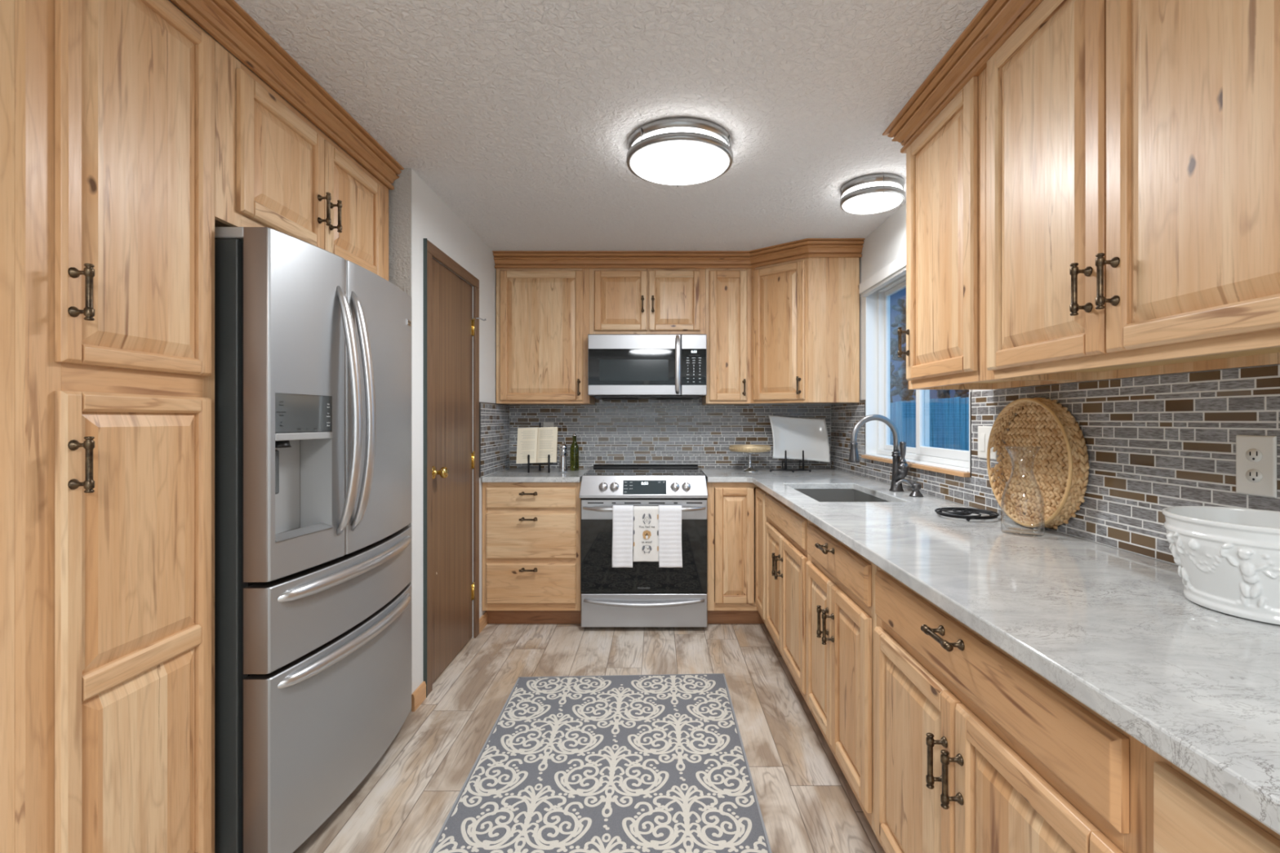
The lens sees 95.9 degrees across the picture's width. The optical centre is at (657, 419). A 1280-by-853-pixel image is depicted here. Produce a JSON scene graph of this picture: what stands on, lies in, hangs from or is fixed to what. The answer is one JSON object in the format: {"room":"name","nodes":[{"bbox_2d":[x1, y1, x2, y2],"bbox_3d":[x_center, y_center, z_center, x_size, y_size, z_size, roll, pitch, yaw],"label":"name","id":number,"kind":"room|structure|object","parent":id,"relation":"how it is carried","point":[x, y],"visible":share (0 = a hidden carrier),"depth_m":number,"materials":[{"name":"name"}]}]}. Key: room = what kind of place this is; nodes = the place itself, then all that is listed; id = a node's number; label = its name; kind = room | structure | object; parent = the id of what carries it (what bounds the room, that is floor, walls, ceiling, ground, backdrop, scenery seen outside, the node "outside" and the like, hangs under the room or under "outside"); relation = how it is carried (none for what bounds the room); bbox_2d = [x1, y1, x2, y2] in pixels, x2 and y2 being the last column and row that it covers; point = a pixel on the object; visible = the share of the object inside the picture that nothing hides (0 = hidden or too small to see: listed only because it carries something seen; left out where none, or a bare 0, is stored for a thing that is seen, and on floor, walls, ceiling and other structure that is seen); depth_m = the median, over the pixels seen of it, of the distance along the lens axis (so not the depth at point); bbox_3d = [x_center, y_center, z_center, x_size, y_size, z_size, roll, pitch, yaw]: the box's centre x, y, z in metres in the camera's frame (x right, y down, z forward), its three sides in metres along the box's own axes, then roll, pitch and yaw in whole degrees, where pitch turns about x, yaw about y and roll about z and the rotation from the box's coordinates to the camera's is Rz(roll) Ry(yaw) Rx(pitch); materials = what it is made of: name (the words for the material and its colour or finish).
{"room":"kitchen","nodes":[
{"label":"kitchen","id":0,"kind":"room"},
{"bbox_2d":[388,168,411,711],"bbox_3d":[-1.485,0.090,2.573,0.830,2.360,0.134,0,0,0],"label":"wall","id":1,"kind":"structure","parent":0,"point":[400,197],"depth_m":2.51,"materials":[{"name":"grey paint"}]},
{"bbox_2d":[411,168,506,693],"bbox_3d":[-1.124,0.090,3.323,0.110,2.360,1.622,0,0,0],"label":"wall","id":2,"kind":"structure","parent":0,"point":[433,220],"depth_m":2.64,"materials":[{"name":"white paint"}]},
{"bbox_2d":[169,0,404,190],"bbox_3d":[-1.275,-1.040,1.796,0.350,0.097,1.483,0,0,0],"label":"crown molding","id":3,"kind":"structure","parent":2,"relation":"attached to","point":[226,21],"depth_m":1.76,"materials":[{"name":"brown wood"}]},
{"bbox_2d":[214,40,388,280],"bbox_3d":[-1.436,-0.760,1.994,0.679,0.460,0.973,0,0,0],"label":"upper cabinet","id":4,"kind":"object","parent":2,"relation":"attached to","point":[274,169],"visible":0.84,"depth_m":1.77,"materials":[{"name":"brown wood"}]},
{"bbox_2d":[411,681,426,711],"bbox_3d":[-1.062,1.232,2.571,0.014,0.075,0.130,0,0,0],"label":"baseboard","id":5,"kind":"structure","parent":2,"relation":"attached to","point":[419,695],"depth_m":2.55,"materials":[{"name":"brown wood"}]},
{"bbox_2d":[423,238,486,697],"bbox_3d":[-1.056,0.222,3.023,0.105,2.096,0.782,0,0,0],"label":"door","id":6,"kind":"structure","parent":2,"relation":"in","point":[450,326],"depth_m":2.96,"materials":[{"name":"brown wood"}]},
{"bbox_2d":[479,611,487,633],"bbox_3d":[-1.062,1.232,3.499,0.014,0.075,0.167,0,0,0],"label":"baseboard","id":7,"kind":"structure","parent":2,"relation":"attached to","point":[483,619],"depth_m":3.50,"materials":[{"name":"brown wood"}]},
{"bbox_2d":[479,402,509,477],"bbox_3d":[-1.064,0.122,3.785,0.010,0.452,0.670,0,0,0],"label":"trim","id":8,"kind":"structure","parent":2,"relation":"attached to","point":[479,402],"depth_m":3.45,"materials":[{"name":"grey metal"}]},
{"bbox_2d":[480,403,509,477],"bbox_3d":[-1.064,0.126,3.790,0.009,0.444,0.664,0,0,0],"label":"backsplash","id":9,"kind":"structure","parent":2,"relation":"attached to","point":[495,419],"depth_m":3.75,"materials":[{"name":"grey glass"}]},
{"bbox_2d":[168,0,987,250],"bbox_3d":[-0.500,-1.130,0.700,4.200,0.080,7.400,0,0,0],"label":"ceiling","id":10,"kind":"structure","parent":0,"point":[521,116],"depth_m":1.95,"materials":[{"name":"white paint"}]},
{"bbox_2d":[626,116,733,186],"bbox_3d":[0.087,-1.038,2.280,0.420,0.102,0.420,0,0,0],"label":"ceiling light","id":11,"kind":"object","parent":10,"relation":"attached to","point":[677,151],"visible":1,"depth_m":2.17,"materials":[{"name":"silver metal"}]},
{"bbox_2d":[840,173,905,213],"bbox_3d":[1.000,-1.038,2.690,0.284,0.102,0.284,0,0,0],"label":"ceiling light","id":12,"kind":"object","parent":10,"relation":"attached to","point":[871,193],"visible":1,"depth_m":2.60,"materials":[{"name":"silver metal"}]},
{"bbox_2d":[293,623,884,852],"bbox_3d":[-0.500,1.310,0.700,4.200,0.080,7.400,0,0,0],"label":"floor","id":13,"kind":"structure","parent":0,"point":[807,804],"depth_m":2.33,"materials":[{"name":"brown wood"}]},
{"bbox_2d":[0,0,214,852],"bbox_3d":[-1.436,0.140,1.280,0.679,2.259,0.452,0,0,0],"label":"pantry cabinet","id":14,"kind":"object","parent":13,"relation":"on","point":[107,107],"visible":1,"depth_m":1.19,"materials":[{"name":"brown wood"}]},
{"bbox_2d":[214,226,411,852],"bbox_3d":[-1.331,0.378,1.975,0.829,1.782,0.890,0,0,0],"label":"refrigerator","id":15,"kind":"object","parent":13,"relation":"on","point":[313,346],"visible":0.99,"depth_m":1.66,"materials":[{"name":"grey metal"}]},
{"bbox_2d":[482,481,581,623],"bbox_3d":[-0.767,0.825,3.786,0.598,0.888,0.671,0,0,0],"label":"base cabinet","id":16,"kind":"object","parent":13,"relation":"on","point":[531,531],"visible":0.98,"depth_m":3.49,"materials":[{"name":"brown wood"}]},
{"bbox_2d":[482,467,591,482],"bbox_3d":[-0.763,0.364,3.800,0.589,0.032,0.646,0,0,0],"label":"countertop","id":17,"kind":"structure","parent":16,"relation":"on","point":[511,474],"depth_m":3.52,"materials":[{"name":"white stone"}]},
{"bbox_2d":[527,422,557,472],"bbox_3d":[-0.749,0.184,3.826,0.193,0.327,0.160,0,0,0],"label":"book stand","id":18,"kind":"object","parent":17,"relation":"on","point":[548,463],"visible":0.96,"depth_m":3.75,"materials":[{"name":"black metal"}]},
{"bbox_2d":[515,426,557,463],"bbox_3d":[-0.790,0.169,3.792,0.261,0.240,0.075,0,0,0],"label":"open book","id":19,"kind":"object","parent":18,"relation":"on","point":[539,443],"visible":1,"depth_m":3.78,"materials":[{"name":"beige paper"}]},
{"bbox_2d":[559,442,567,472],"bbox_3d":[-0.616,0.248,3.768,0.056,0.199,0.056,0,0,0],"label":"pepper mill","id":20,"kind":"object","parent":17,"relation":"on","point":[562,460],"visible":1,"depth_m":3.75,"materials":[{"name":"silver metal"}]},
{"bbox_2d":[569,431,578,471],"bbox_3d":[-0.565,0.216,3.930,0.060,0.262,0.060,0,0,0],"label":"oil bottle","id":21,"kind":"object","parent":17,"relation":"on","point":[574,450],"visible":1,"depth_m":3.91,"materials":[{"name":"green glass"}]},
{"bbox_2d":[428,673,772,852],"bbox_3d":[-0.172,1.265,1.655,1.014,0.009,2.414,0,0,0],"label":"area rug","id":22,"kind":"object","parent":13,"relation":"on","point":[654,763],"visible":1,"depth_m":2.04,"materials":[{"name":"grey fabric"}]},
{"bbox_2d":[578,464,707,626],"bbox_3d":[-0.083,0.795,3.748,0.766,0.948,0.740,0,0,0],"label":"range","id":23,"kind":"object","parent":13,"relation":"on","point":[643,594],"visible":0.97,"depth_m":3.44,"materials":[{"name":"silver metal"}]},
{"bbox_2d":[612,505,633,567],"bbox_3d":[-0.203,0.685,3.394,0.124,0.360,0.057,0,0,0],"label":"hand towel","id":24,"kind":"object","parent":23,"relation":"hanging from","point":[623,515],"visible":0.98,"depth_m":3.37,"materials":[{"name":"white fabric"}]},
{"bbox_2d":[583,467,704,475],"bbox_3d":[-0.083,0.343,3.789,0.742,0.009,0.562,0,0,0],"label":"cooktop","id":25,"kind":"object","parent":23,"relation":"in","point":[594,471],"depth_m":3.75,"materials":[{"name":"black glass"}]},
{"bbox_2d":[632,506,658,561],"bbox_3d":[-0.066,0.671,3.394,0.156,0.322,0.044,0,0,0],"label":"hand towel","id":26,"kind":"object","parent":23,"relation":"hanging from","point":[646,518],"visible":1,"depth_m":3.38,"materials":[{"name":"grey fabric"}]},
{"bbox_2d":[633,513,658,553],"bbox_3d":[-0.068,0.667,3.372,0.147,0.232,0.001,0,0,0],"label":"print","id":27,"kind":"object","parent":26,"relation":"attached to","point":[645,525],"depth_m":3.37,"materials":[{"name":"grey fabric"}]},
{"bbox_2d":[657,505,682,567],"bbox_3d":[0.075,0.685,3.394,0.141,0.360,0.057,0,0,0],"label":"hand towel","id":28,"kind":"object","parent":23,"relation":"hanging from","point":[669,525],"visible":1,"depth_m":3.37,"materials":[{"name":"white fabric"}]},
{"bbox_2d":[706,480,768,629],"bbox_3d":[0.768,0.825,3.654,0.933,0.888,0.933,0,0,0],"label":"base cabinet","id":29,"kind":"object","parent":13,"relation":"on","point":[737,519],"visible":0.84,"depth_m":3.49,"materials":[{"name":"brown wood"}]},
{"bbox_2d":[699,467,1279,835],"bbox_3d":[0.770,0.461,1.986,0.936,0.226,4.273,0,0,0],"label":"countertop","id":30,"kind":"structure","parent":29,"relation":"on","point":[1117,631],"depth_m":1.00,"materials":[{"name":"white stone"}]},
{"bbox_2d":[728,444,771,471],"bbox_3d":[0.618,0.261,3.860,0.278,0.173,0.280,0,0,0],"label":"cake stand","id":31,"kind":"object","parent":30,"relation":"on","point":[749,450],"visible":1,"depth_m":3.78,"materials":[{"name":"beige wood"}]},
{"bbox_2d":[769,450,811,472],"bbox_3d":[0.875,0.276,3.858,0.276,0.140,0.201,0,0,0],"label":"stand","id":32,"kind":"object","parent":30,"relation":"on","point":[785,455],"visible":1,"depth_m":3.84,"materials":[{"name":"black metal"}]},
{"bbox_2d":[768,414,830,462],"bbox_3d":[0.966,0.131,3.942,0.407,0.323,0.080,0,0,0],"label":"platter","id":33,"kind":"object","parent":32,"relation":"on","point":[792,435],"visible":1,"depth_m":3.96,"materials":[{"name":"white ceramic"}]},
{"bbox_2d":[795,488,888,502],"bbox_3d":[0.875,0.478,2.786,0.391,0.192,0.718,0,0,0],"label":"sink basin","id":34,"kind":"object","parent":30,"relation":"in","point":[819,495],"depth_m":3.14,"materials":[{"name":"silver metal"}]},
{"bbox_2d":[848,414,909,491],"bbox_3d":[1.059,0.162,2.778,0.277,0.372,0.110,0,0,0],"label":"faucet","id":35,"kind":"object","parent":30,"relation":"on","point":[900,468],"visible":0.99,"depth_m":2.77,"materials":[{"name":"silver metal"}]},
{"bbox_2d":[893,479,923,497],"bbox_3d":[1.133,0.309,2.605,0.129,0.076,0.060,0,0,0],"label":"soap dispenser","id":36,"kind":"object","parent":30,"relation":"on","point":[916,487],"visible":1,"depth_m":2.59,"materials":[{"name":"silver metal"}]},
{"bbox_2d":[934,506,999,520],"bbox_3d":[1.098,0.337,2.052,0.203,0.019,0.203,0,0,0],"label":"trivet","id":37,"kind":"object","parent":30,"relation":"on","point":[957,513],"visible":1,"depth_m":2.04,"materials":[{"name":"black metal"}]},
{"bbox_2d":[1000,445,1044,536],"bbox_3d":[1.112,0.215,1.758,0.114,0.264,0.114,0,0,0],"label":"glass vase","id":38,"kind":"object","parent":30,"relation":"on","point":[1005,532],"visible":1,"depth_m":1.74,"materials":[{"name":"clear glass"}]},
{"bbox_2d":[986,397,1089,528],"bbox_3d":[1.205,0.138,1.851,0.061,0.414,0.421,0,0,0],"label":"woven basket","id":39,"kind":"object","parent":30,"relation":"on","point":[1060,468],"visible":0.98,"depth_m":1.85,"materials":[{"name":"wicker"}]},
{"bbox_2d":[1161,506,1279,625],"bbox_3d":[1.102,0.263,1.055,0.257,0.168,0.287,0,0,3],"label":"ceramic planter","id":40,"kind":"object","parent":30,"relation":"on","point":[1228,559],"visible":1,"depth_m":1.02,"materials":[{"name":"white ceramic"}]},
{"bbox_2d":[764,492,863,709],"bbox_3d":[0.891,0.825,2.751,0.679,0.888,0.870,0,0,0],"label":"base cabinet","id":41,"kind":"object","parent":13,"relation":"on","point":[787,556],"visible":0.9,"depth_m":2.64,"materials":[{"name":"brown wood"}]},
{"bbox_2d":[805,521,876,836],"bbox_3d":[0.891,0.825,1.962,0.679,0.888,0.707,0,0,0],"label":"base cabinet","id":42,"kind":"object","parent":13,"relation":"on","point":[841,617],"visible":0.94,"depth_m":1.85,"materials":[{"name":"brown wood"}]},
{"bbox_2d":[874,565,1146,852],"bbox_3d":[0.891,0.825,1.164,0.679,0.888,0.886,0,0,0],"label":"base cabinet","id":43,"kind":"object","parent":13,"relation":"on","point":[976,751],"visible":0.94,"depth_m":1.06,"materials":[{"name":"brown wood"}]},
{"bbox_2d":[1146,746,1279,852],"bbox_3d":[0.891,0.825,0.300,0.679,0.888,0.840,0,0,0],"label":"base cabinet","id":44,"kind":"object","parent":13,"relation":"on","point":[1184,815],"visible":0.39,"depth_m":0.64,"materials":[{"name":"brown wood"}]},
{"bbox_2d":[508,397,831,468],"bbox_3d":[0.150,0.090,4.194,2.900,2.360,0.120,0,0,0],"label":"wall","id":45,"kind":"structure","parent":0,"point":[830,404],"depth_m":4.13,"materials":[{"name":"white paint"}]},
{"bbox_2d":[496,268,595,404],"bbox_3d":[-0.755,-0.552,3.931,0.616,0.896,0.379,0,0,0],"label":"upper cabinet","id":46,"kind":"object","parent":45,"relation":"attached to","point":[543,314],"visible":0.99,"depth_m":3.78,"materials":[{"name":"brown wood"}]},
{"bbox_2d":[589,268,705,333],"bbox_3d":[-0.065,-0.776,3.931,0.763,0.448,0.379,0,0,0],"label":"upper cabinet","id":47,"kind":"object","parent":45,"relation":"attached to","point":[622,300],"visible":0.95,"depth_m":3.78,"materials":[{"name":"brown wood"}]},
{"bbox_2d":[587,333,706,399],"bbox_3d":[-0.066,-0.341,3.882,0.762,0.418,0.477,0,0,0],"label":"microwave","id":48,"kind":"object","parent":47,"relation":"attached to","point":[621,366],"visible":1,"depth_m":3.69,"materials":[{"name":"silver metal"}]},
{"bbox_2d":[509,398,830,467],"bbox_3d":[0.090,0.100,4.129,2.294,0.496,0.008,0,0,0],"label":"backsplash","id":49,"kind":"structure","parent":45,"relation":"attached to","point":[641,431],"depth_m":4.12,"materials":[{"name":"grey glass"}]},
{"bbox_2d":[543,422,554,426],"bbox_3d":[-0.778,0.080,4.121,0.076,0.118,0.006,0,0,0],"label":"outlet plate","id":50,"kind":"object","parent":49,"relation":"attached to","point":[545,424],"visible":0.26,"depth_m":4.12,"materials":[{"name":"white plastic"}]},
{"bbox_2d":[702,268,751,404],"bbox_3d":[0.467,-0.552,3.931,0.298,0.896,0.379,0,0,0],"label":"upper cabinet","id":51,"kind":"object","parent":45,"relation":"attached to","point":[727,291],"visible":0.99,"depth_m":3.78,"materials":[{"name":"brown wood"}]},
{"bbox_2d":[751,257,859,403],"bbox_3d":[0.928,-0.552,3.822,0.621,0.896,0.596,0,0,0],"label":"upper cabinet","id":52,"kind":"object","parent":45,"relation":"attached to","point":[805,313],"visible":0.99,"depth_m":3.54,"materials":[{"name":"brown wood"}]},
{"bbox_2d":[492,238,865,268],"bbox_3d":[0.102,-1.040,3.722,2.339,0.097,0.289,0,0,8],"label":"crown molding","id":53,"kind":"structure","parent":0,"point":[806,247],"depth_m":3.76,"materials":[{"name":"brown wood"}]},
{"bbox_2d":[831,202,1279,566],"bbox_3d":[1.309,0.090,0.567,0.120,2.360,7.134,0,0,0],"label":"wall","id":54,"kind":"structure","parent":0,"point":[886,243],"depth_m":3.22,"materials":[{"name":"white paint"}]},
{"bbox_2d":[859,391,971,477],"bbox_3d":[1.244,0.057,2.909,0.010,0.347,1.259,0,0,0],"label":"trim","id":55,"kind":"structure","parent":54,"relation":"attached to","point":[970,392],"depth_m":2.29,"materials":[{"name":"grey metal"}]},
{"bbox_2d":[861,273,972,477],"bbox_3d":[1.291,-0.280,2.865,0.154,1.020,1.155,0,0,0],"label":"window","id":56,"kind":"structure","parent":54,"relation":"in","point":[954,462],"depth_m":3.38,"materials":[{"name":"white plastic"}]},
{"bbox_2d":[859,253,906,297],"bbox_3d":[1.226,-0.769,2.862,0.042,0.078,1.171,0,0,0],"label":"window blind","id":57,"kind":"object","parent":56,"relation":"attached to","point":[896,268],"visible":0.48,"depth_m":3.08,"materials":[{"name":"white"}]},
{"bbox_2d":[882,0,1043,153],"bbox_3d":[1.053,-1.040,1.403,0.389,0.097,1.606,0,0,0],"label":"crown molding","id":58,"kind":"structure","parent":54,"relation":"attached to","point":[997,20],"depth_m":1.69,"materials":[{"name":"brown wood"}]},
{"bbox_2d":[897,68,1090,389],"bbox_3d":[1.053,-0.555,1.883,0.369,0.890,0.503,0,0,0],"label":"upper cabinet","id":59,"kind":"object","parent":54,"relation":"attached to","point":[945,331],"visible":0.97,"depth_m":1.82,"materials":[{"name":"brown wood"}]},
{"bbox_2d":[831,364,1279,565],"bbox_3d":[1.244,0.120,1.986,0.008,0.456,4.273,0,0,0],"label":"backsplash","id":60,"kind":"structure","parent":54,"relation":"attached to","point":[1155,443],"depth_m":1.48,"materials":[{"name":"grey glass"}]},
{"bbox_2d":[977,426,996,459],"bbox_3d":[1.235,0.087,2.166,0.008,0.122,0.120,0,0,0],"label":"switch plate","id":61,"kind":"object","parent":60,"relation":"attached to","point":[984,432],"visible":0.73,"depth_m":2.17,"materials":[{"name":"white plastic"}]},
{"bbox_2d":[1235,435,1276,497],"bbox_3d":[1.236,0.096,1.194,0.006,0.124,0.080,0,0,0],"label":"outlet plate","id":62,"kind":"object","parent":60,"relation":"attached to","point":[1255,455],"visible":1,"depth_m":1.19,"materials":[{"name":"white plastic"}]},
{"bbox_2d":[1245,448,1262,462],"bbox_3d":[1.233,0.074,1.194,0.001,0.028,0.033,0,0,0],"label":"socket","id":63,"kind":"object","parent":62,"relation":"attached to","point":[1252,455],"depth_m":1.19,"materials":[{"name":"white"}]},
{"bbox_2d":[1245,469,1262,482],"bbox_3d":[1.233,0.117,1.194,0.001,0.028,0.033,0,0,0],"label":"socket","id":64,"kind":"object","parent":62,"relation":"attached to","point":[1251,475],"depth_m":1.19,"materials":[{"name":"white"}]},
{"bbox_2d":[985,0,1279,380],"bbox_3d":[1.053,-0.555,1.115,0.369,0.890,1.031,0,0,0],"label":"upper cabinet","id":65,"kind":"object","parent":54,"relation":"attached to","point":[1132,147],"visible":1,"depth_m":1.12,"materials":[{"name":"brown wood"}]},
{"label":"outside","id":66,"kind":"structure","parent":0,"visible":0},
{"bbox_3d":[5.300,1.421,7.500,7.400,0.299,17.000,0,0,0],"label":"ground","id":67,"kind":"structure","parent":66,"visible":0},
{"bbox_2d":[889,396,968,450],"bbox_3d":[3.910,0.489,8.281,0.060,1.562,9.563,0,0,0],"label":"fence","id":68,"kind":"object","parent":67,"relation":"on","point":[948,417],"visible":0.06,"depth_m":7.90,"materials":[{"name":"blue wood"}]},
{"bbox_2d":[889,298,968,403],"bbox_3d":[5.527,-0.578,11.289,2.746,3.724,2.769,0,0,-43],"label":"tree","id":69,"kind":"object","parent":67,"relation":"on","point":[900,381],"visible":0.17,"depth_m":11.23,"materials":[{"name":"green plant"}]},
{"bbox_2d":[889,287,968,402],"bbox_3d":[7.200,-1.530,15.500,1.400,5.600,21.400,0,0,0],"label":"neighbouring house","id":70,"kind":"structure","parent":67,"relation":"on","point":[901,294],"depth_m":17.36,"materials":[{"name":"blue"}]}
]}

